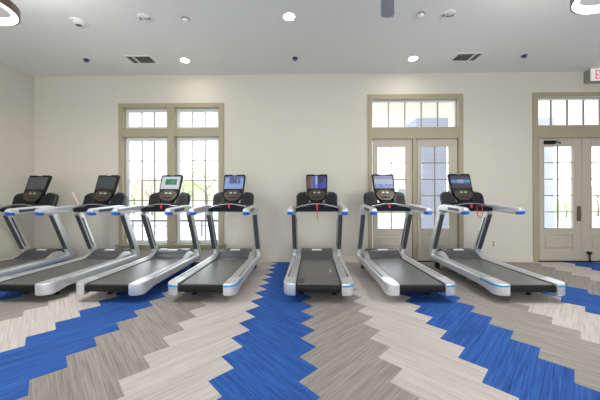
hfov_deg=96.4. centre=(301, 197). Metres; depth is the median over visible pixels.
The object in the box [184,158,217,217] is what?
tree
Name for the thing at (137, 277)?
treadmill
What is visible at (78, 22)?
fire alarm strobe
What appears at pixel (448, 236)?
door
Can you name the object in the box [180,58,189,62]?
recessed light
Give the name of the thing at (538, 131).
trim
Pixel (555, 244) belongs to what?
door
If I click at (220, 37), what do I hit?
ceiling
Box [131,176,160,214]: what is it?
tree
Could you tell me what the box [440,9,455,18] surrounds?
fire alarm strobe
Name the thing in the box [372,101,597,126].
beam
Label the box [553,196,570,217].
tree
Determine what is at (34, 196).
treadmill
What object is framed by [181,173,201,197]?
tree
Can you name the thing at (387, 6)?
ceiling fan
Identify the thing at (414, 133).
trim
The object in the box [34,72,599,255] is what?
wall
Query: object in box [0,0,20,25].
pendant
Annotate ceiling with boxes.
[0,0,599,75]
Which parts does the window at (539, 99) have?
sash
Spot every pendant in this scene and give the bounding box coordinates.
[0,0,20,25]
[570,0,599,14]
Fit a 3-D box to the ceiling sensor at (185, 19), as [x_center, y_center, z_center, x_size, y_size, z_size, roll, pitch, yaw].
[-1.552,-2.362,3.578,0.100,0.047,0.100,0,0,1]
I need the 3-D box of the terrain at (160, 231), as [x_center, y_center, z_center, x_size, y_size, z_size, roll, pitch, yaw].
[5.576,1.344,47.632,130.000,0.060,84.610,0,0,1]
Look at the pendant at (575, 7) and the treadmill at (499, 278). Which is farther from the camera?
the treadmill at (499, 278)
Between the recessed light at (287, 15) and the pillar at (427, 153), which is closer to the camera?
the recessed light at (287, 15)
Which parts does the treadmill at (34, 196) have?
frame, handrail, control panel, frame, motor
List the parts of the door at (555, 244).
panel, handle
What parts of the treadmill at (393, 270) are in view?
handrail, frame, motor, control panel, handrail, frame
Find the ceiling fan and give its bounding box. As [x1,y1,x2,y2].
[381,0,393,17]
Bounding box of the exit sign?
[584,69,599,83]
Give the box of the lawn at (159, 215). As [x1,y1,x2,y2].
[131,203,599,220]
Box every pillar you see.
[406,118,447,227]
[538,117,554,227]
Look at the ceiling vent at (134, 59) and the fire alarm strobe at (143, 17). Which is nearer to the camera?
the fire alarm strobe at (143, 17)
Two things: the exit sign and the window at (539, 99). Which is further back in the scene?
the window at (539, 99)
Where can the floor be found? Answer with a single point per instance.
(260, 341)
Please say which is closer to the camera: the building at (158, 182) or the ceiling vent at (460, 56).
the ceiling vent at (460, 56)
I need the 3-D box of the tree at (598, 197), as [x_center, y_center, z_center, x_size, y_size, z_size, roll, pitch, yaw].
[19.621,0.163,17.755,2.588,2.192,2.539,0,0,1]
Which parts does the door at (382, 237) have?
panel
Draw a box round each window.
[115,103,226,249]
[372,100,455,126]
[538,98,599,124]
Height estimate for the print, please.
0.001 m
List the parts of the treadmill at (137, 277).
frame, handrail, control panel, motor, frame, handrail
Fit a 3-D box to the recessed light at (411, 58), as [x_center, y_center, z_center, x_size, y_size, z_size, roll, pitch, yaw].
[1.909,-2.392,4.602,0.160,0.006,0.160,0,0,1]
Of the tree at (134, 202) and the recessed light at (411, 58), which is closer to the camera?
the recessed light at (411, 58)
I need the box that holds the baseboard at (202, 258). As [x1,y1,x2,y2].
[67,256,532,261]
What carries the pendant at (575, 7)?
hanging from the ceiling
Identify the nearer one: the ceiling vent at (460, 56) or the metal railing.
the ceiling vent at (460, 56)
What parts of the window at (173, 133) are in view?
sash, sash, sill, sash, sash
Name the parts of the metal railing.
rail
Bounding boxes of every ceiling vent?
[122,55,158,64]
[448,52,485,61]
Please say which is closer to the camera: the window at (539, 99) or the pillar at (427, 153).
the window at (539, 99)
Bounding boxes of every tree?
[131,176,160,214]
[131,182,150,213]
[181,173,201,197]
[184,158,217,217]
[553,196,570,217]
[592,186,599,215]
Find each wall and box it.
[0,61,34,258]
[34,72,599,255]
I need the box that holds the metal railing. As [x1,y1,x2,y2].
[131,221,217,235]
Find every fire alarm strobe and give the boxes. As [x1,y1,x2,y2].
[69,17,87,26]
[137,13,152,22]
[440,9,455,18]
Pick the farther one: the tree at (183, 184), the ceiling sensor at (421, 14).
the tree at (183, 184)
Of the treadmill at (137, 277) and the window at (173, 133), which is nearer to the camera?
the treadmill at (137, 277)
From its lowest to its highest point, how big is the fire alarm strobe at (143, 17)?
0.033 m
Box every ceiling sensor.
[181,16,189,22]
[416,11,424,17]
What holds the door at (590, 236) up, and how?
in the wall at (280, 129)
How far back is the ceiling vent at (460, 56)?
4.55 m
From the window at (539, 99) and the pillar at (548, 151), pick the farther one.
the pillar at (548, 151)
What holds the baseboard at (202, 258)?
attached to the wall at (280, 129)
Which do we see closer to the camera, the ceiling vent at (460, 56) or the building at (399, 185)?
the ceiling vent at (460, 56)
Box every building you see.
[131,177,216,204]
[378,171,404,202]
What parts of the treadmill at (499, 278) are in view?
handrail, motor, frame, control panel, handrail, frame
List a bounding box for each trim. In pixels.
[368,94,463,261]
[532,92,599,261]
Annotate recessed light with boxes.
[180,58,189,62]
[283,12,294,19]
[408,56,417,60]
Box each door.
[372,139,411,257]
[417,139,456,260]
[538,138,581,260]
[582,138,599,261]
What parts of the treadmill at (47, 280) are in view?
frame, handrail, frame, control panel, handrail, motor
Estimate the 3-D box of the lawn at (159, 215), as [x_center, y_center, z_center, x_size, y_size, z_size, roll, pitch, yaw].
[10.453,1.286,37.377,100.000,0.030,45.000,0,0,1]
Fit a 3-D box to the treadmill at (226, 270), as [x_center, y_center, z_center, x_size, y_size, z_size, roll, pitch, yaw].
[-1.177,0.428,4.004,0.867,1.650,1.716,0,0,1]
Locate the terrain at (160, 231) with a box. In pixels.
[131,202,599,239]
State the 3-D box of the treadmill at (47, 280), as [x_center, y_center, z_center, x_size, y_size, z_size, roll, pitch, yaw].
[-3.396,0.434,4.032,0.867,1.650,1.713,0,0,2]
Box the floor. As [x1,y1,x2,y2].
[0,262,599,399]
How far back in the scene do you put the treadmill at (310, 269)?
4.29 m
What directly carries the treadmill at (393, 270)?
on the floor
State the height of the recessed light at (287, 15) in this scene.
0.006 m
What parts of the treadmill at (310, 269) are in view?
frame, handrail, motor, control panel, handrail, frame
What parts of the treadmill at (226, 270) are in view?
frame, handrail, control panel, motor, frame, handrail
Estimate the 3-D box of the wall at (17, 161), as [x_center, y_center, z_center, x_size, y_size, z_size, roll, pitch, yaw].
[-5.384,-0.555,1.460,0.200,3.640,7.990,0,0,1]
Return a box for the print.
[299,278,304,283]
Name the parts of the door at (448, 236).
panel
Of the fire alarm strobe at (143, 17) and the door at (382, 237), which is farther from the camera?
the door at (382, 237)
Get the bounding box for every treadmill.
[0,175,73,277]
[0,175,139,295]
[76,175,200,295]
[168,175,261,295]
[284,174,353,295]
[356,174,455,295]
[429,174,565,295]
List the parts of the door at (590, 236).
panel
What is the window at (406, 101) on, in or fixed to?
in the wall at (280, 129)

